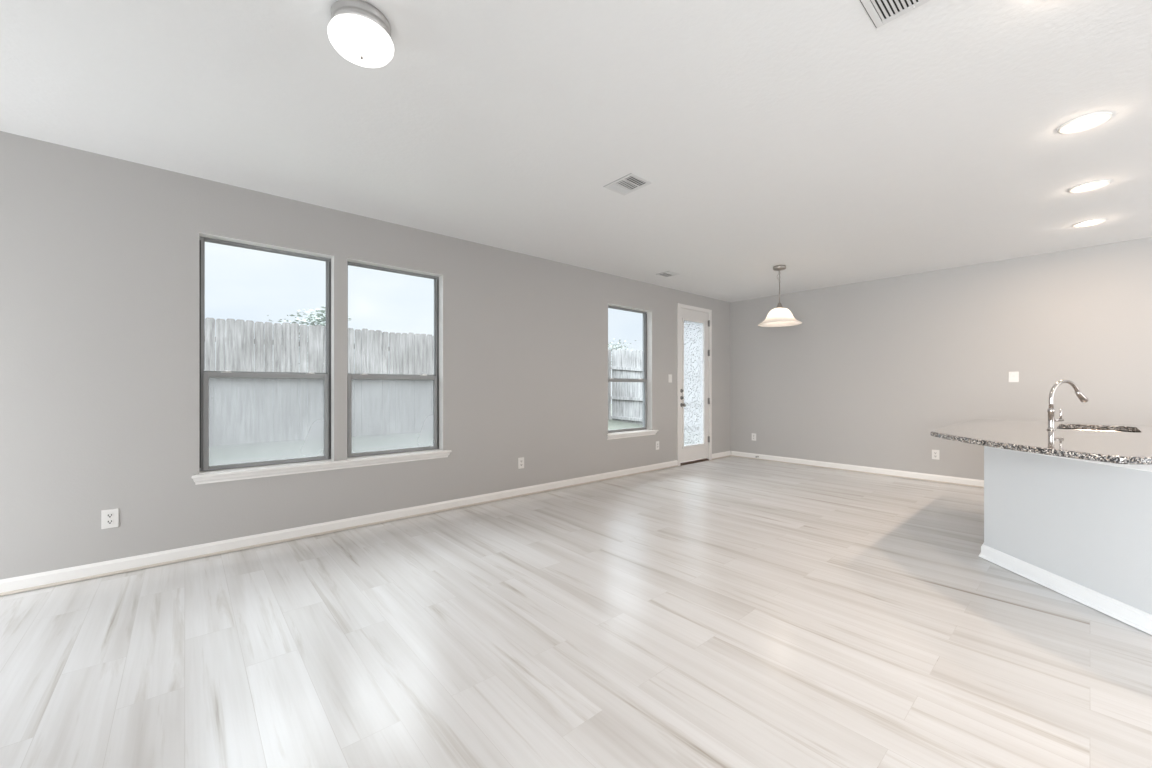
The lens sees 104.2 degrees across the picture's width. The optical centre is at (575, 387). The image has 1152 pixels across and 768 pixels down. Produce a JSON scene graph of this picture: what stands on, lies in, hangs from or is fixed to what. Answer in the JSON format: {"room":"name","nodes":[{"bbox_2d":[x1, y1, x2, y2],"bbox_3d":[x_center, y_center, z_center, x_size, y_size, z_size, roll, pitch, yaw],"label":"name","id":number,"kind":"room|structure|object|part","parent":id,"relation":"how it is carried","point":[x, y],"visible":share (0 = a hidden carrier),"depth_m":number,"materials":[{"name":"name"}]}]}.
{"room":"empty living room","nodes":[
{"label":"empty living room","id":0,"kind":"room"},
{"bbox_2d":[0,131,729,579],"bbox_3d":[-0.931,-0.141,4.902,9.963,2.741,0.160,0,0,-41],"label":"wall","id":1,"kind":"structure","parent":0,"point":[99,254],"depth_m":3.20,"materials":[{"name":"grey paint"}]},
{"bbox_2d":[101,508,118,528],"bbox_3d":[-3.053,0.862,2.938,0.079,0.124,0.010,0,0,-41],"label":"wall outlet","id":2,"kind":"object","parent":1,"relation":"attached to","point":[109,517],"visible":1,"depth_m":2.94,"materials":[{"name":"plastic"}]},
{"bbox_2d":[199,233,333,471],"bbox_3d":[-2.441,-0.243,3.583,0.879,1.743,0.158,0,0,-41],"label":"window","id":3,"kind":"structure","parent":1,"relation":"in","point":[328,377],"depth_m":3.54,"materials":[{"name":"plastic"}]},
{"bbox_3d":[-2.471,-0.592,3.618,0.823,1.007,0.026,0,0,-41],"label":"sash","id":4,"kind":"part","parent":3,"relation":"part of","materials":[{"name":"glass"}]},
{"bbox_3d":[-2.450,0.256,3.594,0.827,0.732,0.034,0,0,-41],"label":"sash","id":5,"kind":"part","parent":3,"relation":"part of","materials":[{"name":"glass"}]},
{"bbox_2d":[191,449,451,484],"bbox_3d":[-2.026,0.662,3.872,1.967,0.076,0.147,0,0,-41],"label":"window sill","id":6,"kind":"structure","parent":1,"relation":"attached to","point":[204,477],"depth_m":3.68,"materials":[{"name":"white paint"}]},
{"bbox_2d":[0,451,730,595],"bbox_3d":[-0.870,1.183,4.832,9.643,0.094,0.026,0,0,-41],"label":"baseboard","id":7,"kind":"structure","parent":1,"relation":"attached to","point":[8,586],"depth_m":3.50,"materials":[{"name":"white paint"}]},
{"bbox_2d":[347,258,442,457],"bbox_3d":[-1.703,-0.243,4.227,0.875,1.743,0.158,0,0,-41],"label":"window","id":8,"kind":"structure","parent":1,"relation":"in","point":[437,378],"depth_m":4.43,"materials":[{"name":"plastic"}]},
{"bbox_3d":[-1.733,-0.592,4.262,0.819,1.007,0.026,0,0,-41],"label":"sash","id":9,"kind":"part","parent":8,"relation":"part of","materials":[{"name":"glass"}]},
{"bbox_3d":[-1.712,0.256,4.237,0.823,0.732,0.034,0,0,-41],"label":"sash","id":10,"kind":"part","parent":8,"relation":"part of","materials":[{"name":"glass"}]},
{"bbox_2d":[518,457,523,468],"bbox_3d":[-0.618,0.857,5.062,0.079,0.124,0.010,0,0,-41],"label":"wall outlet","id":11,"kind":"object","parent":1,"relation":"attached to","point":[520,460],"visible":1,"depth_m":5.06,"materials":[{"name":"plastic"}]},
{"bbox_2d":[608,304,651,432],"bbox_3d":[0.719,-0.243,6.340,0.914,1.743,0.158,0,0,-41],"label":"window","id":12,"kind":"structure","parent":1,"relation":"in","point":[647,315],"depth_m":6.62,"materials":[{"name":"plastic"}]},
{"bbox_3d":[0.689,-0.592,6.375,0.858,1.007,0.026,0,0,-41],"label":"sash","id":13,"kind":"part","parent":12,"relation":"part of","materials":[{"name":"plastic"}]},
{"bbox_3d":[0.710,0.256,6.351,0.862,0.732,0.034,0,0,-41],"label":"sash","id":14,"kind":"part","parent":12,"relation":"part of","materials":[{"name":"glass"}]},
{"bbox_2d":[607,429,657,439],"bbox_3d":[0.771,0.662,6.311,1.050,0.076,0.147,0,0,-41],"label":"window sill","id":15,"kind":"structure","parent":1,"relation":"attached to","point":[635,433],"depth_m":6.25,"materials":[{"name":"white paint"}]},
{"bbox_2d":[668,374,671,382],"bbox_3d":[1.443,-0.132,6.858,0.085,0.124,0.012,0,0,-41],"label":"light switch","id":16,"kind":"object","parent":1,"relation":"attached to","point":[669,375],"visible":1,"depth_m":6.85,"materials":[{"name":"plastic"}]},
{"bbox_2d":[677,303,711,465],"bbox_3d":[1.901,-0.038,7.329,0.954,2.536,0.226,0,0,-41],"label":"door","id":17,"kind":"structure","parent":1,"relation":"in","point":[694,324],"depth_m":7.30,"materials":[{"name":"paint"}]},
{"bbox_3d":[1.900,-0.060,7.296,0.587,2.015,0.006,0,0,-41],"label":"glass panel","id":18,"kind":"part","parent":17,"relation":"part of","materials":[{"name":"glass"}]},
{"bbox_2d":[0,456,1151,767],"bbox_3d":[1.891,1.290,1.667,9.963,0.120,8.746,0,0,-41],"label":"floor","id":19,"kind":"structure","parent":0,"point":[731,611],"depth_m":2.13,"materials":[{"name":"grey laminate"}]},
{"bbox_2d":[979,446,1151,634],"bbox_3d":[3.616,0.790,3.030,2.464,0.879,1.252,0,0,-41],"label":"island base","id":20,"kind":"object","parent":19,"relation":"on","point":[1080,530],"visible":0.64,"depth_m":2.60,"materials":[{"name":"paint"}]},
{"bbox_2d":[931,419,1151,464],"bbox_3d":[3.472,0.333,2.997,2.767,0.035,1.552,0,0,-41],"label":"countertop","id":21,"kind":"structure","parent":20,"relation":"on","point":[1135,447],"depth_m":2.80,"materials":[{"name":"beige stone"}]},
{"bbox_2d":[1046,380,1088,429],"bbox_3d":[3.645,0.130,3.324,0.369,0.371,0.048,0,0,-12],"label":"kitchen faucet","id":22,"kind":"object","parent":21,"relation":"on","point":[1080,395],"visible":1,"depth_m":3.29,"materials":[{"name":"silver metal"}]},
{"bbox_3d":[3.550,0.243,3.305,0.100,0.023,0.023,0,0,-12],"label":"valve stem","id":23,"kind":"part","parent":22,"relation":"part of","materials":[{"name":"silver metal"}]},
{"bbox_3d":[3.579,0.198,3.311,0.017,0.078,0.015,0,0,-12],"label":"lever","id":24,"kind":"part","parent":22,"relation":"part of","materials":[{"name":"silver metal"}]},
{"bbox_3d":[3.615,0.055,3.318,0.286,0.221,0.025,0,0,-12],"label":"spout","id":25,"kind":"part","parent":22,"relation":"part of","materials":[{"name":"silver metal"}]},
{"bbox_2d":[1059,428,1134,431],"bbox_3d":[4.039,0.452,3.478,0.810,0.201,0.450,0,0,-41],"label":"sink","id":26,"kind":"object","parent":21,"relation":"in","point":[1059,428],"visible":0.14,"depth_m":3.73,"materials":[{"name":"metal"}]},
{"bbox_3d":[3.343,1.218,3.229,0.824,0.016,2.554,0,0,18],"label":"shoe mould","id":27,"kind":"part","parent":20,"relation":"part of","materials":[{"name":"white wood"}]},
{"bbox_3d":[3.349,1.183,3.227,0.808,0.094,2.523,0,0,19],"label":"baseboard","id":28,"kind":"part","parent":20,"relation":"part of","materials":[{"name":"white wood"}]},
{"bbox_2d":[0,0,1151,301],"bbox_3d":[1.891,-1.586,1.667,9.963,0.150,8.746,0,0,-41],"label":"ceiling","id":29,"kind":"structure","parent":0,"point":[819,141],"depth_m":2.51,"materials":[{"name":"paint"}]},
{"bbox_2d":[327,0,393,67],"bbox_3d":[-0.884,-1.431,1.850,0.248,0.160,0.248,0,0,-41],"label":"ceiling light","id":30,"kind":"object","parent":29,"relation":"attached to","point":[358,31],"visible":1,"depth_m":1.78,"materials":[{"name":"white"}]},
{"bbox_2d":[603,173,651,194],"bbox_3d":[0.384,-1.507,3.346,0.228,0.009,0.280,0,0,-41],"label":"ceiling vent","id":31,"kind":"object","parent":29,"relation":"in","point":[629,183],"visible":1,"depth_m":3.33,"materials":[{"name":"metal"}]},
{"bbox_2d":[656,271,678,276],"bbox_3d":[1.226,-1.506,5.995,0.228,0.011,0.220,0,0,-41],"label":"ceiling vent","id":32,"kind":"object","parent":29,"relation":"in","point":[668,273],"visible":1,"depth_m":5.99,"materials":[{"name":"metal"}]},
{"bbox_2d":[758,265,801,326],"bbox_3d":[2.551,-1.148,5.620,0.504,0.727,0.504,0,0,-41],"label":"pendant lamp","id":33,"kind":"object","parent":29,"relation":"hanging from","point":[779,316],"visible":1,"depth_m":5.55,"materials":[{"name":"white glass"}]},
{"bbox_3d":[2.551,-0.886,5.620,0.504,0.203,0.504,0,0,-41],"label":"lamp shade","id":34,"kind":"part","parent":33,"relation":"part of","materials":[{"name":"white glass"}]},
{"bbox_2d":[860,0,930,27],"bbox_3d":[1.212,-1.507,1.667,0.360,0.008,0.262,0,0,-41],"label":"ceiling vent","id":35,"kind":"object","parent":29,"relation":"in","point":[881,12],"visible":1,"depth_m":1.78,"materials":[{"name":"metal"}]},
{"bbox_2d":[1057,112,1112,133],"bbox_3d":[2.905,-1.503,2.564,0.210,0.016,0.210,0,0,-41],"label":"recessed light","id":36,"kind":"object","parent":29,"relation":"in","point":[1086,122],"visible":1,"depth_m":2.55,"materials":[{"name":"white"}]},
{"bbox_2d":[1068,180,1110,192],"bbox_3d":[3.860,-1.503,3.374,0.210,0.016,0.210,0,0,-41],"label":"recessed light","id":37,"kind":"object","parent":29,"relation":"in","point":[1089,186],"visible":1,"depth_m":3.36,"materials":[{"name":"white"}]},
{"bbox_2d":[1072,219,1106,227],"bbox_3d":[4.719,-1.503,4.125,0.210,0.016,0.210,0,0,-41],"label":"recessed light","id":38,"kind":"object","parent":29,"relation":"in","point":[1092,222],"visible":1,"depth_m":4.11,"materials":[{"name":"white"}]},
{"bbox_2d":[730,237,1151,479],"bbox_3d":[5.638,-0.141,4.829,0.160,2.741,8.586,0,0,-41],"label":"wall","id":39,"kind":"structure","parent":0,"point":[870,369],"depth_m":5.78,"materials":[{"name":"grey paint"}]},
{"bbox_2d":[752,433,755,440],"bbox_3d":[3.043,0.854,7.674,0.010,0.124,0.079,0,0,-41],"label":"wall outlet","id":40,"kind":"object","parent":39,"relation":"attached to","point":[753,434],"visible":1,"depth_m":7.67,"materials":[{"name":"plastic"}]},
{"bbox_2d":[731,451,983,487],"bbox_3d":[5.524,1.183,4.818,0.026,0.094,8.399,0,0,-41],"label":"baseboard","id":41,"kind":"structure","parent":39,"relation":"attached to","point":[846,467],"depth_m":6.37,"materials":[{"name":"white paint"}]},
{"bbox_2d":[932,450,938,459],"bbox_3d":[4.663,0.877,5.816,0.010,0.124,0.079,0,0,-41],"label":"wall outlet","id":42,"kind":"object","parent":39,"relation":"attached to","point":[935,453],"visible":1,"depth_m":5.81,"materials":[{"name":"plastic"}]},
{"bbox_2d":[1009,372,1018,381],"bbox_3d":[5.141,-0.119,5.268,0.012,0.124,0.085,0,0,-41],"label":"light switch","id":43,"kind":"object","parent":39,"relation":"attached to","point":[1013,376],"visible":1,"depth_m":5.26,"materials":[{"name":"plastic"}]},
{"label":"outside","id":44,"kind":"structure","parent":0,"visible":0},
{"bbox_2d":[209,404,642,465],"bbox_3d":[-7.727,1.185,13.421,34.000,0.351,21.614,0,0,-41],"label":"lawn","id":45,"kind":"structure","parent":44,"point":[218,455],"depth_m":8.04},
{"bbox_2d":[267,307,354,364],"bbox_3d":[-7.643,-0.600,13.578,2.315,3.570,3.318,0,0,-5],"label":"tree","id":46,"kind":"object","parent":45,"relation":"on","point":[317,321],"visible":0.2,"depth_m":12.80,"materials":[{"name":"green plant"}]},
{"bbox_2d":[205,317,610,446],"bbox_3d":[-5.796,0.026,8.314,18.204,2.508,0.150,0,0,-41],"label":"picket fence","id":47,"kind":"object","parent":45,"relation":"on","point":[280,403],"visible":0.26,"depth_m":8.65,"materials":[{"name":"grey wood"}]},
{"bbox_2d":[608,340,635,370],"bbox_3d":[2.092,-0.579,21.551,2.088,3.528,2.263,0,0,-41],"label":"tree","id":48,"kind":"object","parent":45,"relation":"on","point":[612,346],"visible":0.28,"depth_m":21.61,"materials":[{"name":"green plant"}]},
{"bbox_2d":[611,349,642,423],"bbox_3d":[4.123,0.167,10.829,0.168,2.716,9.000,0,0,-41],"label":"picket fence","id":49,"kind":"object","parent":45,"relation":"on","point":[627,397],"visible":0.11,"depth_m":13.69,"materials":[{"name":"grey wood"}]},
{"bbox_3d":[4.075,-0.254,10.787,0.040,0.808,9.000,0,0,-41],"label":"rail","id":50,"kind":"part","parent":49,"relation":"part of","materials":[{"name":"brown wood"}]},
{"bbox_3d":[4.075,0.426,10.787,0.040,0.268,9.000,0,0,-41],"label":"rail","id":51,"kind":"part","parent":49,"relation":"part of","materials":[{"name":"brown wood"}]},
{"bbox_3d":[4.075,1.036,10.787,0.040,0.268,9.000,0,0,-41],"label":"rail","id":52,"kind":"part","parent":49,"relation":"part of","materials":[{"name":"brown wood"}]}
]}

